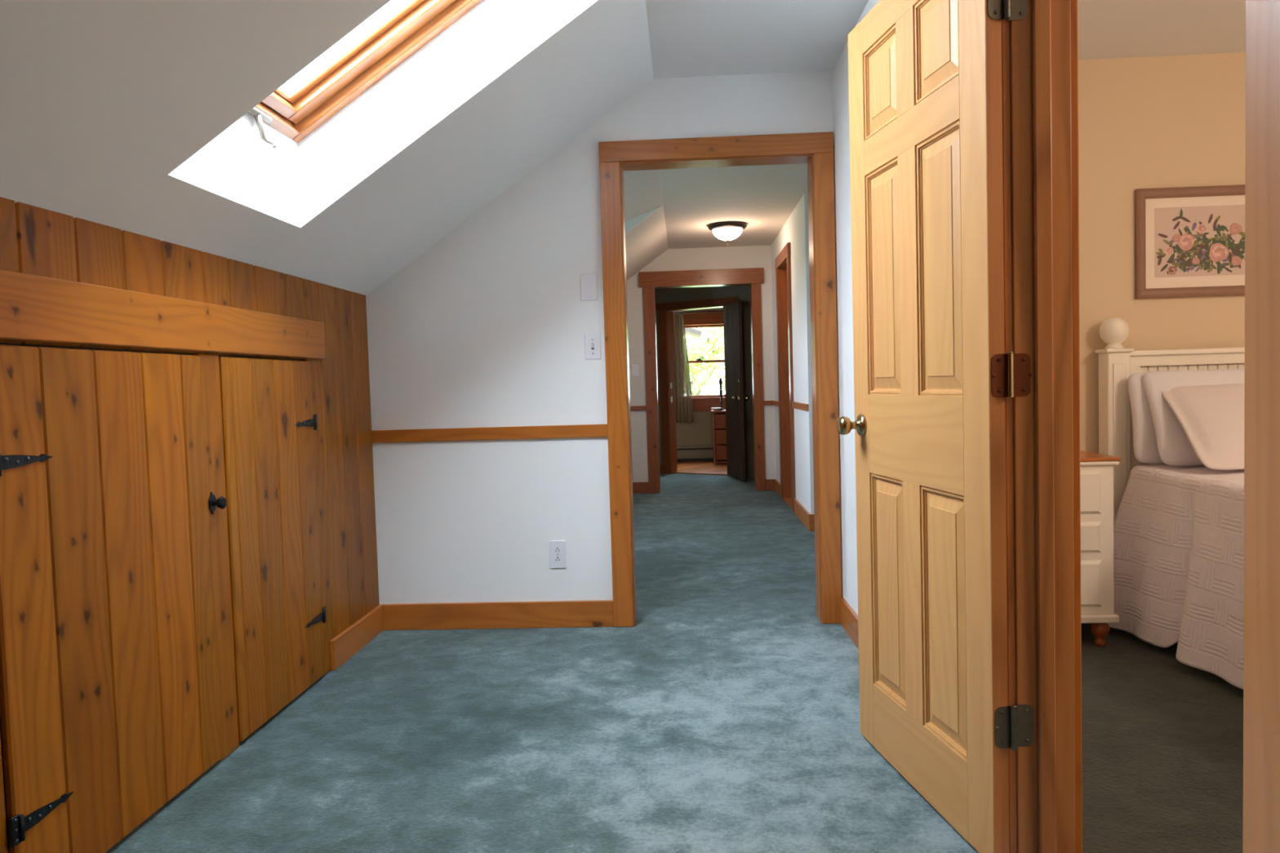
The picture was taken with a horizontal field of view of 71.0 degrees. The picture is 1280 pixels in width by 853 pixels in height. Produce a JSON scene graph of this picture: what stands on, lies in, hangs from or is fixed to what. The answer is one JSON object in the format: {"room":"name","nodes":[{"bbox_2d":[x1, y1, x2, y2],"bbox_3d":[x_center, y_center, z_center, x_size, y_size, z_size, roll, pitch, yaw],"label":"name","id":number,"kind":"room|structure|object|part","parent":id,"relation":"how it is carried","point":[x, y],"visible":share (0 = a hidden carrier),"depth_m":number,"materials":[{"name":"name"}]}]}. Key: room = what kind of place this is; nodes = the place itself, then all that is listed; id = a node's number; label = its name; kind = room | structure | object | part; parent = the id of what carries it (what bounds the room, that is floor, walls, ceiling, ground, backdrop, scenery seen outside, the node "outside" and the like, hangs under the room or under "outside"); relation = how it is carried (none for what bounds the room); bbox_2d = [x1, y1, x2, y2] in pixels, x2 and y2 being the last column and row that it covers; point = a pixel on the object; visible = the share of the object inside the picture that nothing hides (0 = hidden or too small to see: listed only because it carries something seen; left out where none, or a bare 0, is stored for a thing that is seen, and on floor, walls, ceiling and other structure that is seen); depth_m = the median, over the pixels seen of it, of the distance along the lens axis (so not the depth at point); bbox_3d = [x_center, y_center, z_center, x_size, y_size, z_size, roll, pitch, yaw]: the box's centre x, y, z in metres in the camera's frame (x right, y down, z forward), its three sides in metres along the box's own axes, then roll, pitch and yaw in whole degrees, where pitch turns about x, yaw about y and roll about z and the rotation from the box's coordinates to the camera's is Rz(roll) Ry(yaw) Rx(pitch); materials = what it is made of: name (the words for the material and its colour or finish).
{"room":"attic hallway","nodes":[
{"label":"attic hallway","id":0,"kind":"room"},
{"bbox_2d":[0,196,379,852],"bbox_3d":[-1.435,0.360,-0.011,0.126,1.547,8.000,-2,3,3],"label":"wall","id":1,"kind":"structure","parent":0,"point":[37,241],"depth_m":2.76,"materials":[{"name":"brown wood"}]},
{"bbox_2d":[0,344,221,852],"bbox_3d":[-1.258,0.403,2.180,0.031,1.172,0.809,-2,3,3],"label":"door","id":2,"kind":"structure","parent":1,"relation":"in","point":[109,704],"depth_m":2.09,"materials":[{"name":"brown wood"}]},
{"bbox_2d":[0,269,325,359],"bbox_3d":[-1.285,-0.255,1.968,0.020,0.139,2.925,-2,3,3],"label":"trim","id":3,"kind":"structure","parent":1,"relation":"attached to","point":[33,308],"depth_m":2.25,"materials":[{"name":"brown wood"}]},
{"bbox_2d":[208,491,226,514],"bbox_3d":[-1.222,0.221,2.617,0.042,0.068,0.066,-2,3,3],"label":"door knob","id":4,"kind":"object","parent":1,"relation":"attached to","point":[221,503],"visible":1,"depth_m":2.60,"materials":[{"name":"black metal"}]},
{"bbox_3d":[-1.242,0.222,2.604,0.004,0.068,0.037,-2,3,3],"label":"plate","id":5,"kind":"part","parent":4,"relation":"part of","materials":[{"name":"black metal"}]},
{"bbox_3d":[-1.220,0.222,2.603,0.038,0.038,0.038,-2,3,3],"label":"knob","id":6,"kind":"part","parent":4,"relation":"part of","materials":[{"name":"black metal"}]},
{"bbox_2d":[218,356,326,742],"bbox_3d":[-1.222,0.360,3.030,0.031,1.172,0.659,-2,3,4],"label":"door","id":7,"kind":"structure","parent":1,"relation":"in","point":[268,422],"depth_m":2.95,"materials":[{"name":"brown wood"}]},
{"bbox_2d":[329,604,383,670],"bbox_3d":[-1.166,0.865,3.725,0.018,0.116,0.570,-2,3,3],"label":"baseboard","id":8,"kind":"structure","parent":1,"relation":"attached to","point":[343,646],"depth_m":3.66,"materials":[{"name":"brown wood"}]},
{"bbox_2d":[0,0,653,295],"bbox_3d":[-0.834,-0.794,-0.094,1.428,0.979,8.010,-2,3,3],"label":"ceiling","id":9,"kind":"structure","parent":0,"point":[101,100],"depth_m":2.08,"materials":[{"name":"paint"}]},
{"bbox_2d":[168,0,597,227],"bbox_3d":[-0.593,-1.156,2.464,1.130,1.044,0.804,-2,3,3],"label":"shaft","id":10,"kind":"structure","parent":0,"point":[292,182],"depth_m":2.83,"materials":[{"name":"white paint"}]},
{"bbox_2d":[248,0,482,148],"bbox_3d":[-0.685,-1.227,2.465,1.012,0.826,0.745,-2,3,3],"label":"window","id":11,"kind":"structure","parent":10,"relation":"attached to","point":[295,110],"depth_m":2.75,"materials":[{"name":"brown wood"}]},
{"bbox_3d":[-1.082,-0.856,2.559,0.043,0.099,0.160,-2,3,3],"label":"crank handle","id":12,"kind":"part","parent":11,"relation":"part of","materials":[{"name":"silver metal"}]},
{"bbox_3d":[-0.687,-1.270,2.463,0.918,0.653,0.645,-2,3,3],"label":"sash","id":13,"kind":"part","parent":11,"relation":"part of","materials":[{"name":"brown wood"}]},
{"bbox_2d":[623,169,662,222],"bbox_3d":[-0.544,-1.270,5.416,1.335,0.584,2.160,-2,3,3],"label":"ceiling","id":14,"kind":"structure","parent":0,"point":[642,193],"depth_m":5.74,"materials":[{"name":"paint"}]},
{"bbox_2d":[624,204,663,234],"bbox_3d":[-0.538,-1.044,5.407,1.335,0.934,2.160,-2,3,3],"label":"wall","id":15,"kind":"structure","parent":0,"point":[633,223],"depth_m":6.41,"materials":[{"name":"white paint"}]},
{"bbox_2d":[625,205,668,279],"bbox_3d":[-0.422,-1.189,7.780,1.335,0.984,7.600,-2,3,3],"label":"ceiling","id":16,"kind":"structure","parent":0,"point":[647,241],"depth_m":7.37,"materials":[{"name":"paint"}]},
{"bbox_2d":[105,461,1243,852],"bbox_3d":[0.790,0.833,5.276,7.400,0.112,18.919,-2,3,3],"label":"floor","id":17,"kind":"structure","parent":0,"point":[726,719],"depth_m":2.67,"materials":[{"name":"teal carpet"}]},
{"bbox_2d":[711,409,727,463],"bbox_3d":[1.234,0.119,11.455,0.630,0.665,0.458,-2,3,3],"label":"wooden chest","id":18,"kind":"object","parent":17,"relation":"on","point":[719,431],"visible":0.25,"depth_m":11.26,"materials":[{"name":"brown wood"}]},
{"bbox_2d":[711,408,720,410],"bbox_3d":[0.964,-0.218,11.350,0.132,0.034,0.132,-2,3,3],"label":"bowl","id":19,"kind":"object","parent":18,"relation":"on","point":[713,409],"visible":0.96,"depth_m":11.31,"materials":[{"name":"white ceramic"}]},
{"bbox_3d":[1.220,-0.068,11.251,0.546,0.180,0.028,-2,3,3],"label":"drawer","id":20,"kind":"part","parent":18,"relation":"part of","materials":[{"name":"brown wood"}]},
{"bbox_2d":[718,377,724,410],"bbox_3d":[1.027,-0.414,11.377,0.068,0.420,0.067,-2,3,3],"label":"candlestick","id":21,"kind":"object","parent":18,"relation":"on","point":[720,381],"visible":1,"depth_m":11.36,"materials":[{"name":"black"}]},
{"bbox_3d":[1.225,0.126,11.260,0.546,0.180,0.028,-2,3,3],"label":"drawer","id":22,"kind":"part","parent":18,"relation":"part of","materials":[{"name":"brown wood"}]},
{"bbox_3d":[1.231,0.321,11.270,0.546,0.180,0.028,-2,3,3],"label":"drawer","id":23,"kind":"part","parent":18,"relation":"part of","materials":[{"name":"brown wood"}]},
{"bbox_2d":[1080,450,1120,647],"bbox_3d":[1.601,0.479,3.588,0.452,0.736,0.433,-2,3,3],"label":"nightstand","id":24,"kind":"object","parent":17,"relation":"on","point":[1096,470],"visible":0.3,"depth_m":3.40,"materials":[{"name":"white paint"}]},
{"bbox_3d":[1.587,0.253,3.397,0.322,0.168,0.015,-2,3,3],"label":"drawer","id":25,"kind":"part","parent":24,"relation":"part of","materials":[{"name":"white paint"}]},
{"bbox_3d":[1.592,0.424,3.405,0.322,0.120,0.015,-2,3,3],"label":"drawer","id":26,"kind":"part","parent":24,"relation":"part of","materials":[{"name":"white paint"}]},
{"bbox_3d":[1.597,0.601,3.414,0.322,0.180,0.015,-2,3,3],"label":"drawer","id":27,"kind":"part","parent":24,"relation":"part of","materials":[{"name":"white paint"}]},
{"bbox_3d":[1.591,0.133,3.578,0.444,0.014,0.398,-2,3,3],"label":"moulding","id":28,"kind":"part","parent":24,"relation":"part of","materials":[{"name":"white paint"}]},
{"bbox_3d":[1.776,0.796,3.462,0.068,0.105,0.068,-2,3,3],"label":"leg","id":29,"kind":"part","parent":24,"relation":"part of","materials":[{"name":"brown wood"}]},
{"bbox_2d":[1094,317,1244,522],"bbox_3d":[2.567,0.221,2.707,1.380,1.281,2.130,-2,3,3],"label":"headboard","id":30,"kind":"object","parent":17,"relation":"on","point":[1117,363],"visible":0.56,"depth_m":3.69,"materials":[{"name":"white paint"}]},
{"bbox_3d":[1.983,0.187,3.746,0.110,1.281,0.110,-2,3,3],"label":"post","id":31,"kind":"part","parent":30,"relation":"part of","materials":[{"name":"white paint"}]},
{"bbox_2d":[1107,463,1244,689],"bbox_3d":[2.438,0.509,2.652,1.328,0.649,1.920,-2,3,3],"label":"coverlet","id":32,"kind":"object","parent":30,"relation":"on","point":[1179,531],"visible":0.77,"depth_m":3.24,"materials":[{"name":"white fabric"}]},
{"bbox_2d":[1128,372,1163,463],"bbox_3d":[2.259,-0.042,3.587,0.572,0.365,0.132,-2,3,3],"label":"pillow","id":33,"kind":"object","parent":32,"relation":"on","point":[1144,441],"visible":0.12,"depth_m":3.57,"materials":[{"name":"white fabric"}]},
{"bbox_2d":[1142,368,1244,466],"bbox_3d":[2.295,-0.042,3.510,0.572,0.368,0.201,-2,3,3],"label":"pillow","id":34,"kind":"object","parent":32,"relation":"on","point":[1175,447],"visible":0.35,"depth_m":3.51,"materials":[{"name":"white fabric"}]},
{"bbox_2d":[1161,383,1244,470],"bbox_3d":[2.359,-0.018,3.383,0.630,0.319,0.355,-2,3,3],"label":"pillow sham","id":35,"kind":"object","parent":32,"relation":"on","point":[1211,417],"visible":0.62,"depth_m":3.36,"materials":[{"name":"white fabric"}]},
{"bbox_3d":[2.603,-0.296,3.691,1.190,0.065,0.080,-2,3,3],"label":"rail","id":36,"kind":"part","parent":30,"relation":"part of","materials":[{"name":"white paint"}]},
{"bbox_3d":[2.615,0.123,3.712,1.180,0.775,0.050,-2,3,3],"label":"beadboard panel","id":37,"kind":"part","parent":30,"relation":"part of","materials":[{"name":"white paint"}]},
{"bbox_2d":[675,307,724,446],"bbox_3d":[0.979,-0.740,11.814,5.200,2.400,0.140,-2,3,3],"label":"wall","id":38,"kind":"structure","parent":0,"point":[699,432],"depth_m":11.80,"materials":[{"name":"paint"}]},
{"bbox_2d":[676,445,713,462],"bbox_3d":[0.207,0.372,11.806,1.620,0.203,0.061,-2,3,3],"label":"baseboard heater","id":39,"kind":"object","parent":38,"relation":"attached to","point":[687,453],"visible":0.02,"depth_m":11.76,"materials":[{"name":"beige metal"}]},
{"bbox_2d":[676,312,725,411],"bbox_3d":[0.958,-0.845,11.767,1.050,1.285,0.155,-2,3,3],"label":"window","id":40,"kind":"structure","parent":38,"relation":"in","point":[701,402],"depth_m":11.74,"materials":[{"name":"brown wood"}]},
{"bbox_2d":[672,310,723,422],"bbox_3d":[0.941,-0.789,11.691,1.260,1.452,0.063,-2,3,3],"label":"curtain","id":41,"kind":"object","parent":40,"relation":"hanging from","point":[684,408],"visible":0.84,"depth_m":11.70,"materials":[{"name":"brown fabric"}]},
{"bbox_3d":[0.548,-0.762,11.705,0.272,1.420,0.042,-1,3,5],"label":"fabric panel","id":42,"kind":"part","parent":41,"relation":"part of","materials":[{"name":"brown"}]},
{"bbox_3d":[0.920,-1.497,11.659,1.260,0.035,0.057,-2,3,3],"label":"rod","id":43,"kind":"part","parent":41,"relation":"part of","materials":[{"name":"brown wood"}]},
{"bbox_3d":[0.971,-0.370,11.753,1.050,0.022,0.080,-2,3,3],"label":"sill","id":44,"kind":"part","parent":40,"relation":"part of","materials":[{"name":"brown wood"}]},
{"bbox_3d":[0.940,-1.409,11.700,1.030,0.150,0.024,-2,3,3],"label":"head casing","id":45,"kind":"part","parent":40,"relation":"part of","materials":[{"name":"brown wood"}]},
{"bbox_3d":[0.954,-1.092,11.817,0.830,0.495,0.030,-2,3,3],"label":"sash","id":46,"kind":"part","parent":40,"relation":"part of","materials":[{"name":"brown wood"}]},
{"bbox_3d":[0.966,-0.629,11.805,0.830,0.490,0.030,-2,3,3],"label":"sash","id":47,"kind":"part","parent":40,"relation":"part of","materials":[{"name":"brown wood"}]},
{"bbox_2d":[626,245,776,482],"bbox_3d":[0.199,-0.537,8.662,2.450,2.350,0.115,-2,3,3],"label":"wall","id":48,"kind":"structure","parent":0,"point":[752,256],"depth_m":8.56,"materials":[{"name":"paint"}]},
{"bbox_2d":[631,364,639,376],"bbox_3d":[-0.045,-0.537,8.610,0.070,0.110,0.014,-2,3,3],"label":"light switch","id":49,"kind":"object","parent":48,"relation":"attached to","point":[635,368],"visible":1,"depth_m":8.61,"materials":[{"name":"white plastic"}]},
{"bbox_2d":[630,405,646,410],"bbox_3d":[-0.448,-0.164,8.646,1.020,0.045,0.018,-2,3,3],"label":"trim","id":50,"kind":"structure","parent":48,"relation":"attached to","point":[632,407],"depth_m":8.62,"materials":[{"name":"brown wood"}]},
{"bbox_2d":[632,481,648,493],"bbox_3d":[-0.425,0.603,8.685,1.020,0.108,0.016,-2,3,3],"label":"baseboard","id":51,"kind":"structure","parent":48,"relation":"attached to","point":[637,487],"depth_m":8.65,"materials":[{"name":"brown wood"}]},
{"bbox_2d":[639,267,765,493],"bbox_3d":[0.613,-0.432,8.636,1.179,2.118,0.166,-2,3,3],"label":"trim","id":52,"kind":"structure","parent":48,"relation":"attached to","point":[649,282],"depth_m":8.56,"materials":[{"name":"brown wood"}]},
{"bbox_3d":[0.110,-0.344,8.608,0.108,1.975,0.022,-2,3,3],"label":"casing","id":53,"kind":"part","parent":52,"relation":"part of","materials":[{"name":"brown wood"}]},
{"bbox_3d":[0.581,-1.413,8.523,1.179,0.145,0.036,-2,3,3],"label":"head casing","id":54,"kind":"part","parent":52,"relation":"part of","materials":[{"name":"brown wood"}]},
{"bbox_3d":[1.130,-0.371,8.556,0.088,1.975,0.022,-2,3,3],"label":"casing","id":55,"kind":"part","parent":52,"relation":"part of","materials":[{"name":"brown wood"}]},
{"bbox_2d":[763,400,773,405],"bbox_3d":[1.232,-0.224,8.560,0.107,0.045,0.018,-2,3,3],"label":"trim","id":56,"kind":"structure","parent":48,"relation":"attached to","point":[765,402],"depth_m":8.55,"materials":[{"name":"brown wood"}]},
{"bbox_2d":[764,479,775,490],"bbox_3d":[1.255,0.559,8.600,0.107,0.105,0.016,-2,3,3],"label":"baseboard","id":57,"kind":"structure","parent":48,"relation":"attached to","point":[770,483],"depth_m":8.59,"materials":[{"name":"brown wood"}]},
{"bbox_2d":[654,285,754,476],"bbox_3d":[0.549,-0.633,10.303,4.000,2.360,0.110,0,3,35],"label":"wall","id":58,"kind":"structure","parent":0,"point":[662,295],"depth_m":9.85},
{"bbox_2d":[659,464,662,473],"bbox_3d":[-0.335,0.493,10.914,1.460,0.105,0.016,0,3,35],"label":"baseboard","id":59,"kind":"structure","parent":58,"relation":"attached to","point":[660,465],"depth_m":10.50,"materials":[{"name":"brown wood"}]},
{"bbox_2d":[655,296,738,473],"bbox_3d":[0.695,-0.440,10.209,1.080,1.975,0.151,0,3,35],"label":"trim","id":60,"kind":"structure","parent":58,"relation":"attached to","point":[665,316],"depth_m":10.41,"materials":[{"name":"brown wood"}]},
{"bbox_3d":[0.286,-0.393,10.421,0.115,1.885,0.022,0,3,35],"label":"casing","id":61,"kind":"part","parent":60,"relation":"part of","materials":[{"name":"brown wood"}]},
{"bbox_3d":[0.632,-1.377,10.111,1.080,0.090,0.026,0,3,35],"label":"head casing","id":62,"kind":"part","parent":60,"relation":"part of","materials":[{"name":"brown wood"}]},
{"bbox_2d":[723,299,749,481],"bbox_3d":[1.040,-0.384,9.631,0.169,1.880,0.706,-2,3,-2],"label":"door","id":63,"kind":"structure","parent":58,"relation":"in","point":[732,312],"depth_m":9.53,"materials":[{"name":"brown wood"}]},
{"bbox_3d":[1.051,-0.295,9.345,0.169,0.059,0.059,-2,3,-7],"label":"knob","id":64,"kind":"part","parent":63,"relation":"part of","materials":[{"name":"gold metal"}]},
{"bbox_2d":[658,163,808,248],"bbox_3d":[1.286,-1.702,7.670,2.115,0.050,7.600,-2,3,3],"label":"ceiling","id":65,"kind":"structure","parent":0,"point":[763,197],"depth_m":6.33,"materials":[{"name":"paint"}]},
{"bbox_2d":[707,221,746,244],"bbox_3d":[0.713,-1.561,7.304,0.320,0.162,0.320,-2,3,3],"label":"ceiling light","id":66,"kind":"object","parent":65,"relation":"attached to","point":[727,231],"visible":1,"depth_m":7.21,"materials":[{"name":"white glass"}]},
{"bbox_3d":[0.713,-1.559,7.304,0.248,0.090,0.248,-2,3,3],"label":"lamp shade","id":67,"kind":"part","parent":66,"relation":"part of","materials":[{"name":"white glass"}]},
{"bbox_2d":[771,193,814,514],"bbox_3d":[1.790,-0.547,7.393,1.143,2.400,2.460,-2,3,3],"label":"wall","id":68,"kind":"structure","parent":0,"point":[795,231],"depth_m":6.59,"materials":[{"name":"white paint"}]},
{"bbox_2d":[773,400,778,406],"bbox_3d":[1.265,-0.212,8.288,0.017,0.045,0.560,-2,3,3],"label":"trim","id":69,"kind":"structure","parent":68,"relation":"attached to","point":[775,402],"depth_m":8.29,"materials":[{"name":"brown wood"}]},
{"bbox_2d":[774,479,780,496],"bbox_3d":[1.288,0.572,8.321,0.017,0.105,0.550,-2,3,3],"label":"baseboard","id":70,"kind":"structure","parent":68,"relation":"attached to","point":[777,485],"depth_m":8.35,"materials":[{"name":"brown wood"}]},
{"bbox_2d":[774,242,795,513],"bbox_3d":[1.276,-0.400,7.518,0.144,2.125,0.965,-2,3,3],"label":"trim","id":71,"kind":"structure","parent":68,"relation":"attached to","point":[783,261],"depth_m":7.87,"materials":[{"name":"brown wood"}]},
{"bbox_3d":[1.240,-0.372,7.950,0.022,2.030,0.090,-2,3,3],"label":"casing","id":72,"kind":"part","parent":71,"relation":"part of","materials":[{"name":"brown wood"}]},
{"bbox_3d":[1.186,-1.409,7.472,0.024,0.100,0.965,-2,3,3],"label":"head casing","id":73,"kind":"part","parent":71,"relation":"part of","materials":[{"name":"brown wood"}]},
{"bbox_3d":[1.198,-0.329,7.100,0.022,2.030,0.095,-2,3,3],"label":"casing","id":74,"kind":"part","parent":71,"relation":"part of","materials":[{"name":"brown wood"}]},
{"bbox_2d":[791,401,808,411],"bbox_3d":[1.183,-0.151,6.637,0.017,0.050,0.848,-2,3,3],"label":"trim","id":75,"kind":"structure","parent":68,"relation":"attached to","point":[803,406],"depth_m":6.53,"materials":[{"name":"brown wood"}]},
{"bbox_2d":[793,498,810,530],"bbox_3d":[1.206,0.649,6.676,0.017,0.118,0.848,-2,3,3],"label":"baseboard","id":76,"kind":"structure","parent":68,"relation":"attached to","point":[800,511],"depth_m":6.62,"materials":[{"name":"brown wood"}]},
{"bbox_2d":[808,514,814,531],"bbox_3d":[1.706,0.656,6.218,1.057,0.118,0.016,-2,3,3],"label":"baseboard","id":77,"kind":"structure","parent":68,"relation":"attached to","point":[811,517],"depth_m":6.24,"materials":[{"name":"brown wood"}]},
{"bbox_2d":[365,52,1245,604],"bbox_3d":[1.445,-0.414,3.878,5.485,2.500,0.120,-2,3,3],"label":"wall","id":78,"kind":"structure","parent":0,"point":[486,326],"depth_m":3.91,"materials":[{"name":"white paint"}]},
{"bbox_2d":[370,423,608,443],"bbox_3d":[-0.663,0.031,3.936,1.047,0.055,0.017,-2,3,3],"label":"trim","id":79,"kind":"structure","parent":78,"relation":"attached to","point":[577,430],"depth_m":3.93,"materials":[{"name":"brown wood"}]},
{"bbox_2d":[382,600,613,630],"bbox_3d":[-0.630,0.837,3.976,1.030,0.116,0.018,-2,3,3],"label":"baseboard","id":80,"kind":"structure","parent":78,"relation":"attached to","point":[588,613],"depth_m":3.97,"materials":[{"name":"brown wood"}]},
{"bbox_2d":[549,540,566,568],"bbox_3d":[-0.363,0.564,3.952,0.072,0.124,0.010,-2,3,3],"label":"wall outlet","id":81,"kind":"object","parent":78,"relation":"attached to","point":[557,548],"visible":1,"depth_m":3.95,"materials":[{"name":"white plastic"}]},
{"bbox_2d":[553,546,561,552],"bbox_3d":[-0.363,0.543,3.948,0.034,0.027,0.002,-2,3,3],"label":"receptacle","id":82,"kind":"object","parent":81,"relation":"attached to","point":[556,549],"depth_m":3.95,"materials":[{"name":"grey plastic"}]},
{"bbox_2d":[554,555,561,562],"bbox_3d":[-0.362,0.584,3.950,0.034,0.027,0.002,-2,3,3],"label":"receptacle","id":83,"kind":"object","parent":81,"relation":"attached to","point":[557,558],"depth_m":3.95,"materials":[{"name":"grey plastic"}]},
{"bbox_2d":[580,274,597,300],"bbox_3d":[-0.222,-0.604,3.886,0.071,0.113,0.010,-2,3,3],"label":"blank wall plate","id":84,"kind":"object","parent":78,"relation":"attached to","point":[588,291],"visible":1,"depth_m":3.88,"materials":[{"name":"white plastic"}]},
{"bbox_2d":[584,333,600,359],"bbox_3d":[-0.205,-0.347,3.894,0.069,0.111,0.018,-2,3,3],"label":"light switch","id":85,"kind":"object","parent":78,"relation":"attached to","point":[592,341],"visible":1,"depth_m":3.90,"materials":[{"name":"white plastic"}]},
{"bbox_2d":[598,132,841,626],"bbox_3d":[0.354,-0.185,3.938,0.995,2.102,0.160,-2,3,3],"label":"trim","id":86,"kind":"structure","parent":78,"relation":"attached to","point":[815,149],"depth_m":3.86,"materials":[{"name":"brown wood"}]},
{"bbox_3d":[-0.100,-0.126,3.896,0.089,2.015,0.024,-2,3,3],"label":"casing","id":87,"kind":"part","parent":86,"relation":"part of","materials":[{"name":"brown wood"}]},
{"bbox_3d":[0.321,-1.188,3.821,0.995,0.087,0.025,-2,3,3],"label":"head casing","id":88,"kind":"part","parent":86,"relation":"part of","materials":[{"name":"brown wood"}]},
{"bbox_3d":[0.806,-0.150,3.850,0.086,2.015,0.024,-2,3,3],"label":"casing","id":89,"kind":"part","parent":86,"relation":"part of","materials":[{"name":"brown wood"}]},
{"bbox_2d":[1134,184,1244,298],"bbox_3d":[2.385,-0.772,3.742,0.614,0.454,0.025,-2,3,3],"label":"framed picture","id":90,"kind":"object","parent":78,"relation":"attached to","point":[1189,242],"visible":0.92,"depth_m":3.75,"materials":[{"name":"beige"}]},
{"bbox_2d":[1154,204,1244,277],"bbox_3d":[2.385,-0.775,3.750,0.464,0.295,0.002,-2,3,3],"label":"print","id":91,"kind":"object","parent":90,"relation":"attached to","point":[1191,241],"depth_m":3.75,"materials":[{"name":"multicoloured paper"}]},
{"bbox_2d":[832,0,879,615],"bbox_3d":[0.765,-0.142,-0.145,0.118,2.393,8.002,-2,3,2],"label":"wall","id":92,"kind":"structure","parent":0,"point":[840,71],"depth_m":3.67,"materials":[{"name":"white paint"}]},
{"bbox_2d":[840,595,858,649],"bbox_3d":[0.842,0.843,2.968,0.018,0.116,1.880,-2,3,2],"label":"baseboard","id":93,"kind":"structure","parent":92,"relation":"attached to","point":[848,617],"depth_m":3.68,"materials":[{"name":"brown wood"}]},
{"bbox_2d":[836,0,1035,852],"bbox_3d":[0.702,-0.089,2.234,0.147,2.033,0.776,-2,3,-12],"label":"door","id":94,"kind":"structure","parent":92,"relation":"in","point":[931,385],"depth_m":2.12,"materials":[{"name":"beige wood"}]},
{"bbox_3d":[0.637,-0.004,2.556,0.147,0.064,0.064,-2,3,-6],"label":"knob","id":95,"kind":"part","parent":94,"relation":"part of","materials":[{"name":"gold metal"}]},
{"bbox_3d":[0.646,-0.899,2.361,0.035,0.236,0.217,-2,3,-8],"label":"panel","id":96,"kind":"part","parent":94,"relation":"part of","materials":[{"name":"brown wood"}]},
{"bbox_3d":[0.661,-0.387,2.386,0.035,0.603,0.217,-2,3,-8],"label":"panel","id":97,"kind":"part","parent":94,"relation":"part of","materials":[{"name":"brown wood"}]},
{"bbox_3d":[0.685,0.434,2.427,0.035,0.602,0.217,-2,3,-8],"label":"panel","id":98,"kind":"part","parent":94,"relation":"part of","materials":[{"name":"brown wood"}]},
{"bbox_3d":[0.689,-0.885,2.046,0.035,0.236,0.221,-2,3,-8],"label":"panel","id":99,"kind":"part","parent":94,"relation":"part of","materials":[{"name":"brown wood"}]},
{"bbox_3d":[0.704,-0.373,2.072,0.035,0.603,0.221,-2,3,-8],"label":"panel","id":100,"kind":"part","parent":94,"relation":"part of","materials":[{"name":"brown wood"}]},
{"bbox_3d":[0.729,0.449,2.112,0.035,0.602,0.221,-2,3,-8],"label":"panel","id":101,"kind":"part","parent":94,"relation":"part of","materials":[{"name":"brown wood"}]},
{"bbox_2d":[1001,0,1279,852],"bbox_3d":[0.826,-0.100,1.480,0.166,2.145,0.967,-2,3,3],"label":"trim","id":102,"kind":"structure","parent":92,"relation":"attached to","point":[1040,50],"depth_m":1.85,"materials":[{"name":"brown wood"}]},
{"bbox_3d":[0.775,-0.117,1.921,0.019,2.140,0.090,-2,3,3],"label":"casing","id":103,"kind":"part","parent":102,"relation":"part of","materials":[{"name":"brown wood"}]},
{"bbox_3d":[0.911,-0.121,1.914,0.018,2.140,0.090,-2,3,3],"label":"casing","id":104,"kind":"part","parent":102,"relation":"part of","materials":[{"name":"brown wood"}]},
{"bbox_3d":[0.742,-0.073,1.046,0.019,2.140,0.092,-2,3,3],"label":"casing","id":105,"kind":"part","parent":102,"relation":"part of","materials":[{"name":"brown wood"}]},
{"bbox_2d":[645,0,1245,79],"bbox_3d":[1.806,-1.360,-0.233,3.896,0.055,8.050,-2,3,3],"label":"ceiling","id":106,"kind":"structure","parent":0,"point":[688,38],"depth_m":3.39,"materials":[{"name":"paint"}]},
{"label":"outside","id":107,"kind":"structure","parent":0,"visible":0},
{"bbox_3d":[1.301,2.902,24.143,80.000,0.100,72.000,-2,3,3],"label":"ground","id":108,"kind":"structure","parent":107,"visible":0},
{"bbox_2d":[685,326,724,395],"bbox_3d":[1.147,-0.369,17.267,4.242,7.135,4.892,-3,3,-19],"label":"tree","id":109,"kind":"object","parent":108,"relation":"on","point":[710,344],"visible":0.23,"depth_m":16.71,"materials":[{"name":"green plant"}]},
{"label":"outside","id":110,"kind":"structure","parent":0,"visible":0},
{"bbox_2d":[684,328,702,337],"bbox_3d":[-0.004,-1.608,12.951,1.770,0.680,0.800,-2,3,3],"label":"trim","id":111,"kind":"structure","parent":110,"point":[691,331],"depth_m":12.53,"materials":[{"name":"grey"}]}
]}

